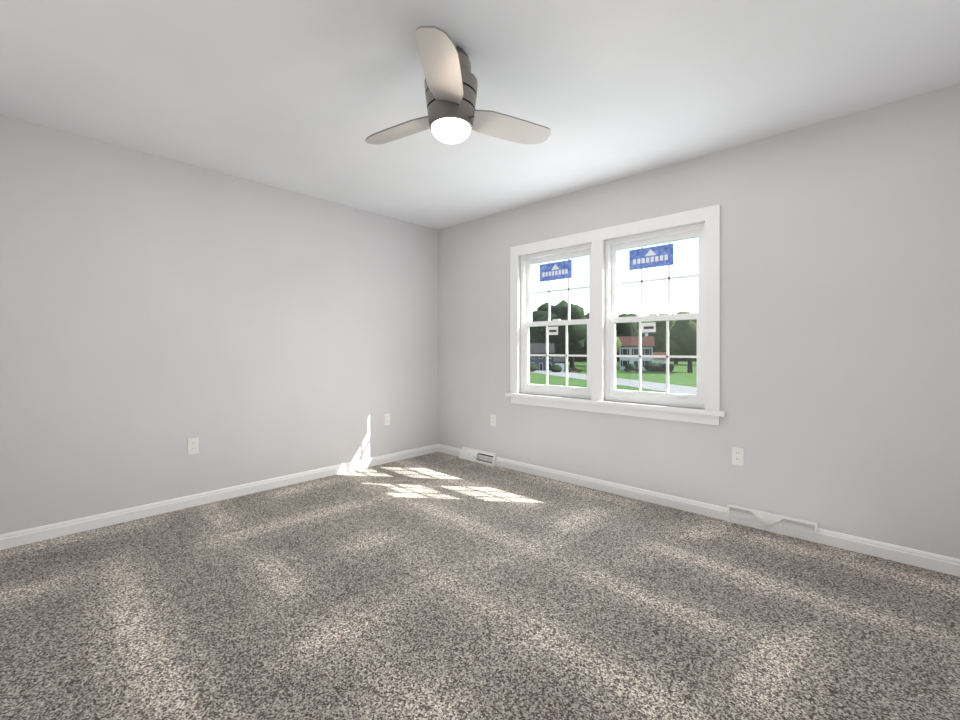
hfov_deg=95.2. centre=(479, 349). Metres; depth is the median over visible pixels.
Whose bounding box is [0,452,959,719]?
floor
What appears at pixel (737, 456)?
electrical outlet
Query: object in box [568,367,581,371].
car
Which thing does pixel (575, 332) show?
tree
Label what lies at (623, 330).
tree
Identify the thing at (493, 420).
electrical outlet
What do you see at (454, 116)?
fan
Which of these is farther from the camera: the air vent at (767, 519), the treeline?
the treeline
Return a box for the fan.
[365,26,550,144]
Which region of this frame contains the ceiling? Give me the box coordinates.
[0,0,959,229]
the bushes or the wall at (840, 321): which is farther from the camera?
the bushes
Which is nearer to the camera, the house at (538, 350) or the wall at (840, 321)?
the wall at (840, 321)
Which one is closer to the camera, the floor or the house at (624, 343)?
the floor
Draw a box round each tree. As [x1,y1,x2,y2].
[530,300,567,347]
[554,303,586,366]
[575,313,588,354]
[616,314,643,354]
[616,336,620,353]
[646,314,675,355]
[669,319,696,372]
[671,311,689,363]
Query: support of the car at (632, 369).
on the ground
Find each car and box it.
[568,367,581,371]
[624,367,637,371]
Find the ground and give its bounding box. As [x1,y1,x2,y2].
[530,360,696,394]
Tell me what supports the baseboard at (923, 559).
attached to the wall at (840, 321)
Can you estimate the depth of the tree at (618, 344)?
82.12 m
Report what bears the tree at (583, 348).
on the ground
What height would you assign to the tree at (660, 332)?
12.296 m
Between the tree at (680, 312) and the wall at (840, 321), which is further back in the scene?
the tree at (680, 312)
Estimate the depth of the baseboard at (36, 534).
3.09 m
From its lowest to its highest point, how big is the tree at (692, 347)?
10.655 m
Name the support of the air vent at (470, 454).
in the wall at (840, 321)
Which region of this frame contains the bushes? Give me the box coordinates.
[530,362,673,371]
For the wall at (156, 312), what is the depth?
3.10 m
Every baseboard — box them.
[0,444,435,549]
[436,444,959,576]
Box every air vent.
[459,446,496,465]
[727,504,817,542]
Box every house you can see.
[530,341,564,370]
[619,333,670,369]
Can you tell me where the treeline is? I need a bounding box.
[553,321,696,361]
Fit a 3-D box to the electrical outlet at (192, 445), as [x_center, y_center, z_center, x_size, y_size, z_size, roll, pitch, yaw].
[-2.052,0.691,3.137,0.008,0.114,0.070,0,0,43]
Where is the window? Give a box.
[505,204,725,424]
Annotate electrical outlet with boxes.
[187,438,198,454]
[384,413,389,425]
[491,414,495,426]
[732,447,743,465]
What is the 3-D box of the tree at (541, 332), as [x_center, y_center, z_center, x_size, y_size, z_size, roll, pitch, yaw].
[16.184,-3.787,103.110,14.057,15.815,12.105,0,0,43]
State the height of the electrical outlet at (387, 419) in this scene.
0.114 m
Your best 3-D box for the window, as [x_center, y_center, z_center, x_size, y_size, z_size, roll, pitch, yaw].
[0.970,-0.229,3.544,1.850,1.460,0.175,0,0,43]
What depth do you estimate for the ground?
62.09 m
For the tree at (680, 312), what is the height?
14.937 m
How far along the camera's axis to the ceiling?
2.15 m
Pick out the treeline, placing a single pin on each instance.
(558, 350)
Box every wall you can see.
[0,115,437,534]
[438,83,959,558]

